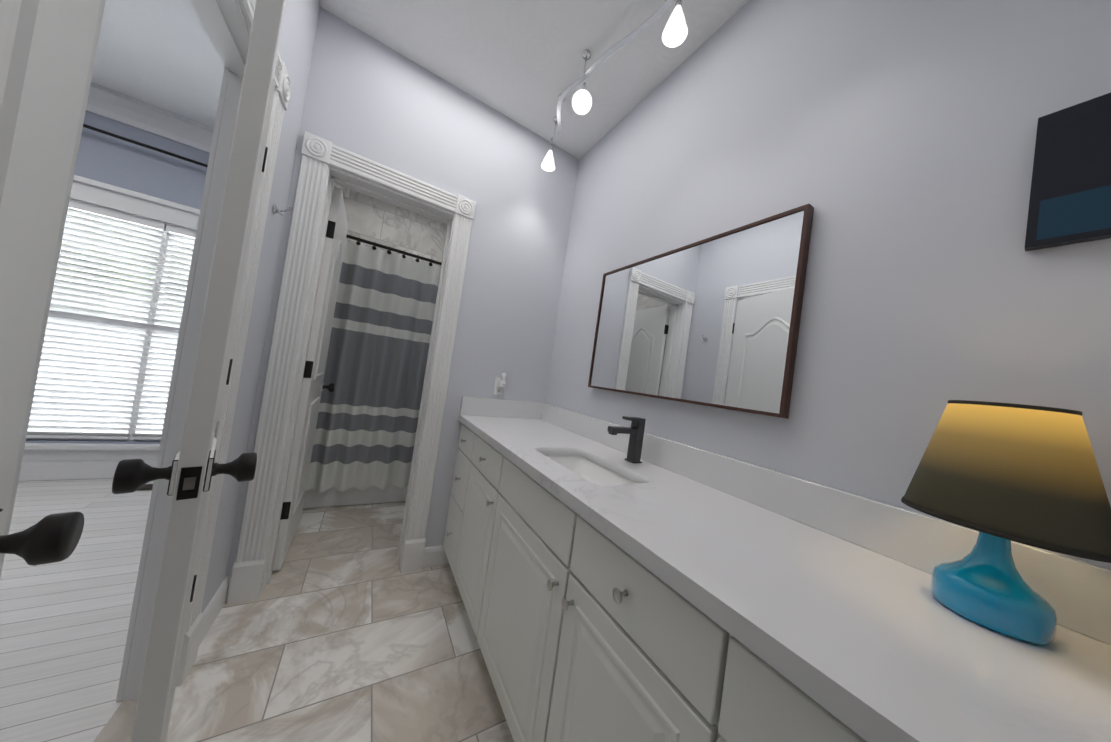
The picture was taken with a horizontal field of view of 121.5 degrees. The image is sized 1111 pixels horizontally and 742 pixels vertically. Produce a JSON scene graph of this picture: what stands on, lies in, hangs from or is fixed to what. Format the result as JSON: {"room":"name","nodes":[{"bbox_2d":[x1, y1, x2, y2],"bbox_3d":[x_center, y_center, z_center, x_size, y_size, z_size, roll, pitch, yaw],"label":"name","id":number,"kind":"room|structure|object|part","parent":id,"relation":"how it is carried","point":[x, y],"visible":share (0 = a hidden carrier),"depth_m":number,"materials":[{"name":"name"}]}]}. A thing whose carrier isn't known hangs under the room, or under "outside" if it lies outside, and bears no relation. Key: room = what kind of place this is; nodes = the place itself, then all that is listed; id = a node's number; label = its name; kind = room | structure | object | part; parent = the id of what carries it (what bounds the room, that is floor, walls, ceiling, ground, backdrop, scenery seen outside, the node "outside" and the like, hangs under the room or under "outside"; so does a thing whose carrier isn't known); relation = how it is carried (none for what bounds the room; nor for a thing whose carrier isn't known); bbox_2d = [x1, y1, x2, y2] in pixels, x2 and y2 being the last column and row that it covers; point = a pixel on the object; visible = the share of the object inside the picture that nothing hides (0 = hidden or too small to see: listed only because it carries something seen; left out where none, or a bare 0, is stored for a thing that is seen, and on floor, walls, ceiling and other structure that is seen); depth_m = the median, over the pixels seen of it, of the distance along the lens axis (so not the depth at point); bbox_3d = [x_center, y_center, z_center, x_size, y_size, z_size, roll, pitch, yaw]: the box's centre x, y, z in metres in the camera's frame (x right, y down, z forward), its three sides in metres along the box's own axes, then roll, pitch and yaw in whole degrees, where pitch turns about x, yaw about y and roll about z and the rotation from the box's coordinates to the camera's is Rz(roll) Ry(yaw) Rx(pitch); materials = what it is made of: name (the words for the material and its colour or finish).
{"room":"bathroom","nodes":[
{"label":"bathroom","id":0,"kind":"room"},
{"bbox_2d":[25,111,447,443],"bbox_3d":[-3.211,-0.605,2.465,5.305,2.850,0.150,9,-2,-31],"label":"wall","id":1,"kind":"structure","parent":0,"point":[108,159],"depth_m":2.45,"materials":[{"name":"grey paint"}]},
{"bbox_2d":[18,460,156,480],"bbox_3d":[-4.048,0.631,1.947,3.682,0.145,0.018,9,-2,-31],"label":"baseboard","id":2,"kind":"structure","parent":1,"relation":"attached to","point":[62,469],"depth_m":2.25,"materials":[{"name":"white wood"}]},
{"bbox_2d":[22,175,199,460],"bbox_3d":[-3.181,-0.324,2.434,1.840,2.020,0.160,9,-2,-31],"label":"bedroom window","id":3,"kind":"structure","parent":1,"relation":"in","point":[151,328],"depth_m":2.34,"materials":[{"name":"white plastic"}]},
{"bbox_2d":[83,124,207,166],"bbox_3d":[-3.195,-1.694,2.259,2.435,0.040,0.110,9,-2,-31],"label":"curtain rod","id":4,"kind":"object","parent":1,"relation":"attached to","point":[143,145],"visible":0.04,"depth_m":2.30,"materials":[{"name":"grey metal"}]},
{"bbox_2d":[86,82,213,152],"bbox_3d":[-3.713,-1.997,1.932,3.540,0.160,0.120,9,-2,-31],"label":"crown molding","id":5,"kind":"structure","parent":1,"relation":"attached to","point":[103,101],"depth_m":2.29,"materials":[{"name":"white wood"}]},
{"bbox_2d":[0,478,513,741],"bbox_3d":[-2.364,0.937,0.741,5.405,0.050,4.130,9,-2,-31],"label":"floor","id":6,"kind":"structure","parent":0,"point":[342,628],"depth_m":1.24,"materials":[{"name":"tile"}]},
{"bbox_2d":[136,484,152,490],"bbox_3d":[-2.934,0.866,2.341,0.300,0.009,0.110,9,-2,-31],"label":"floor vent","id":7,"kind":"object","parent":6,"relation":"in","point":[147,487],"visible":0.17,"depth_m":2.28,"materials":[{"name":"grey metal"}]},
{"bbox_2d":[303,485,407,508],"bbox_3d":[-1.520,0.833,2.979,1.518,0.499,0.852,9,-2,-31],"label":"bathtub","id":8,"kind":"object","parent":6,"relation":"on","point":[330,497],"visible":0.02,"depth_m":2.45,"materials":[{"name":"white plastic"}]},
{"bbox_2d":[443,417,882,741],"bbox_3d":[0.091,0.825,1.189,0.594,0.878,1.992,9,-2,-31],"label":"bathroom vanity","id":9,"kind":"object","parent":6,"relation":"on","point":[634,582],"depth_m":0.73,"materials":[{"name":"white paint"}]},
{"bbox_2d":[459,416,1110,741],"bbox_3d":[0.158,0.372,1.202,0.587,0.036,1.992,9,-2,-31],"label":"countertop","id":10,"kind":"structure","parent":9,"relation":"on","point":[867,630],"depth_m":0.48,"materials":[{"name":"white stone"}]},
{"bbox_2d":[543,452,646,483],"bbox_3d":[0.109,0.447,1.177,0.323,0.151,0.502,9,-2,-31],"label":"sink","id":11,"kind":"object","parent":10,"relation":"in","point":[591,469],"depth_m":1.34,"materials":[{"name":"white ceramic"}]},
{"bbox_2d":[607,416,646,463],"bbox_3d":[0.286,0.280,1.275,0.175,0.184,0.052,9,-2,-31],"label":"faucet","id":12,"kind":"object","parent":10,"relation":"on","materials":[{"name":"black metal"}]},
{"bbox_2d":[901,400,1110,644],"bbox_3d":[0.757,0.239,0.533,0.218,0.360,0.218,9,-2,-31],"label":"lamp","id":13,"kind":"object","parent":10,"relation":"on","point":[999,477],"visible":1,"depth_m":0.48,"materials":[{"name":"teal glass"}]},
{"bbox_3d":[0.768,0.162,0.535,0.218,0.206,0.218,9,-2,-31],"label":"lamp shade","id":14,"kind":"part","parent":13,"relation":"part of","materials":[{"name":"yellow fabric"}]},
{"bbox_2d":[201,0,345,612],"bbox_3d":[-1.736,-0.389,2.061,0.100,2.815,2.298,9,-2,-31],"label":"wall","id":15,"kind":"structure","parent":0,"point":[298,32],"depth_m":1.32,"materials":[{"name":"grey paint"}]},
{"bbox_2d":[199,576,227,645],"bbox_3d":[-1.423,1.002,1.286,0.014,0.112,0.317,9,-2,-31],"label":"baseboard","id":16,"kind":"structure","parent":15,"relation":"attached to","point":[213,608],"depth_m":1.29,"materials":[{"name":"white"}]},
{"bbox_2d":[273,204,291,215],"bbox_3d":[-1.156,-0.683,1.322,0.056,0.055,0.042,9,-2,-31],"label":"robe hook","id":17,"kind":"object","parent":15,"relation":"attached to","point":[275,209],"visible":1,"depth_m":1.31,"materials":[{"name":"silver metal"}]},
{"bbox_2d":[287,234,441,492],"bbox_3d":[-1.153,0.007,2.580,1.520,1.904,0.096,9,-2,-31],"label":"shower curtain","id":18,"kind":"object","parent":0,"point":[369,406],"visible":0.42,"depth_m":2.43,"materials":[{"name":"grey fabric"}]},
{"bbox_2d":[226,7,578,575],"bbox_3d":[-0.753,-0.254,1.878,1.624,2.815,0.150,9,-2,-31],"label":"wall","id":19,"kind":"structure","parent":0,"point":[516,256],"depth_m":1.90,"materials":[{"name":"grey paint"}]},
{"bbox_2d":[225,576,230,602],"bbox_3d":[-1.497,0.995,1.418,0.021,0.112,0.014,9,-2,-31],"label":"baseboard","id":20,"kind":"structure","parent":19,"relation":"attached to","point":[229,578],"depth_m":1.42,"materials":[{"name":"white wood"}]},
{"bbox_2d":[272,186,347,570],"bbox_3d":[-1.468,0.011,1.904,0.177,2.060,0.608,9,-2,-31],"label":"door","id":21,"kind":"structure","parent":19,"relation":"attached to","point":[313,386],"depth_m":1.71,"materials":[{"name":"white wood"}]},
{"bbox_2d":[227,131,475,603],"bbox_3d":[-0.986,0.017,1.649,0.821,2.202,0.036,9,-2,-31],"label":"door frame","id":22,"kind":"structure","parent":19,"relation":"attached to","point":[320,156],"depth_m":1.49,"materials":[{"name":"white wood"}]},
{"bbox_2d":[422,545,448,567],"bbox_3d":[-0.713,1.117,1.886,0.173,0.112,0.014,9,-2,-31],"label":"baseboard","id":23,"kind":"structure","parent":19,"relation":"attached to","point":[434,555],"depth_m":1.87,"materials":[{"name":"white wood"}]},
{"bbox_2d":[493,373,505,394],"bbox_3d":[-0.354,0.085,2.016,0.070,0.145,0.046,9,-2,-31],"label":"outlet","id":24,"kind":"object","parent":19,"relation":"attached to","point":[499,384],"visible":0.98,"depth_m":2.02,"materials":[{"name":"white plastic"}]},
{"bbox_2d":[459,396,542,419],"bbox_3d":[-0.337,0.247,2.049,0.563,0.115,0.020,9,-2,-31],"label":"backsplash","id":25,"kind":"structure","parent":19,"relation":"attached to","point":[470,406],"depth_m":2.02,"materials":[{"name":"white stone"}]},
{"bbox_2d":[91,0,748,158],"bbox_3d":[-1.965,-1.891,0.810,5.406,0.065,4.130,9,-2,-31],"label":"ceiling","id":26,"kind":"structure","parent":0,"point":[521,62],"depth_m":1.62,"materials":[{"name":"white paint"}]},
{"bbox_2d":[541,0,686,171],"bbox_3d":[0.268,-1.393,1.372,0.178,0.298,1.384,9,-2,-31],"label":"track light","id":27,"kind":"object","parent":26,"relation":"hanging from","point":[674,34],"visible":1,"depth_m":1.41,"materials":[{"name":"silver metal"}]},
{"bbox_3d":[-0.039,-1.326,1.948,0.088,0.100,0.088,9,-2,-31],"label":"lamp shade","id":28,"kind":"part","parent":27,"relation":"part of","materials":[{"name":"white glass"}]},
{"bbox_3d":[-0.027,-1.412,1.950,0.012,0.073,0.012,9,-2,-31],"label":"head stem","id":29,"kind":"part","parent":27,"relation":"part of","materials":[{"name":"silver metal"}]},
{"bbox_3d":[0.129,-1.322,1.504,0.094,0.114,0.098,9,-2,-31],"label":"lamp shade","id":30,"kind":"part","parent":27,"relation":"part of","materials":[{"name":"white glass"}]},
{"bbox_3d":[0.130,-1.314,1.512,0.028,0.028,0.028,9,-2,-31],"label":"head bulb","id":31,"kind":"part","parent":27,"relation":"part of","materials":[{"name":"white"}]},
{"bbox_3d":[0.141,-1.403,1.552,0.012,0.063,0.012,9,-2,-31],"label":"head stem","id":32,"kind":"part","parent":27,"relation":"part of","materials":[{"name":"silver metal"}]},
{"bbox_3d":[0.442,-1.278,1.139,0.088,0.100,0.088,9,-2,-31],"label":"lamp shade","id":33,"kind":"part","parent":27,"relation":"part of","materials":[{"name":"white glass"}]},
{"bbox_3d":[0.439,-1.258,1.138,0.028,0.028,0.028,9,-2,-31],"label":"head bulb","id":34,"kind":"part","parent":27,"relation":"part of","materials":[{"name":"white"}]},
{"bbox_2d":[545,0,1110,568],"bbox_3d":[0.102,-0.128,2.109,0.100,2.815,4.100,9,-2,-31],"label":"wall","id":35,"kind":"structure","parent":0,"point":[891,142],"depth_m":0.82,"materials":[{"name":"grey paint"}]},
{"bbox_2d":[588,204,813,418],"bbox_3d":[0.485,-0.204,1.351,0.034,0.648,0.967,9,-2,-31],"label":"wall mirror","id":36,"kind":"object","parent":35,"relation":"attached to","point":[713,321],"visible":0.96,"depth_m":1.15,"materials":[{"name":"brown mirror"}]},
{"bbox_2d":[543,404,1110,643],"bbox_3d":[0.410,0.335,1.348,0.020,0.115,1.992,9,-2,-31],"label":"backsplash","id":37,"kind":"structure","parent":35,"relation":"attached to","point":[1079,592],"depth_m":0.74,"materials":[{"name":"white stone"}]},
{"bbox_2d":[1025,93,1110,250],"bbox_3d":[0.984,-0.369,0.570,0.020,0.265,0.123,9,-2,-31],"label":"picture","id":38,"kind":"object","parent":35,"relation":"attached to","point":[1070,198],"visible":0.94,"depth_m":0.58,"materials":[{"name":"black"}]},
{"label":"outside","id":39,"kind":"structure","parent":0,"visible":0},
{"bbox_2d":[28,208,194,432],"bbox_3d":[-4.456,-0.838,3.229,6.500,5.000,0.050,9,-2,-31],"label":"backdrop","id":40,"kind":"structure","parent":39,"point":[74,413],"depth_m":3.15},
{"bbox_3d":[-0.816,-1.354,0.770,0.100,0.710,0.760,9,-2,-31],"label":"wall","id":41,"kind":"structure","parent":0,"visible":0},
{"bbox_2d":[0,0,290,701],"bbox_3d":[-0.997,-0.007,0.742,0.151,2.202,0.941,9,-2,-31],"label":"door frame","id":42,"kind":"structure","parent":41,"relation":"attached to","point":[225,22],"depth_m":1.03,"materials":[{"name":"white wood"}]},
{"bbox_2d":[112,0,285,741],"bbox_3d":[-0.908,0.064,0.820,0.733,2.060,0.177,7,-2,44],"label":"bedroom door","id":43,"kind":"structure","parent":41,"relation":"in","point":[191,471],"depth_m":0.57,"materials":[{"name":"white wood"}]},
{"bbox_3d":[0.136,0.183,-0.039,0.850,2.105,0.102,9,-2,-31],"label":"door frame","id":44,"kind":"structure","parent":0,"visible":0},
{"bbox_2d":[0,0,100,565],"bbox_3d":[-0.449,0.112,0.125,0.120,2.060,0.793,9,-2,-40],"label":"entry door","id":45,"kind":"structure","parent":44,"relation":"attached to","point":[46,47],"depth_m":0.38,"materials":[{"name":"white wood"}]}
]}

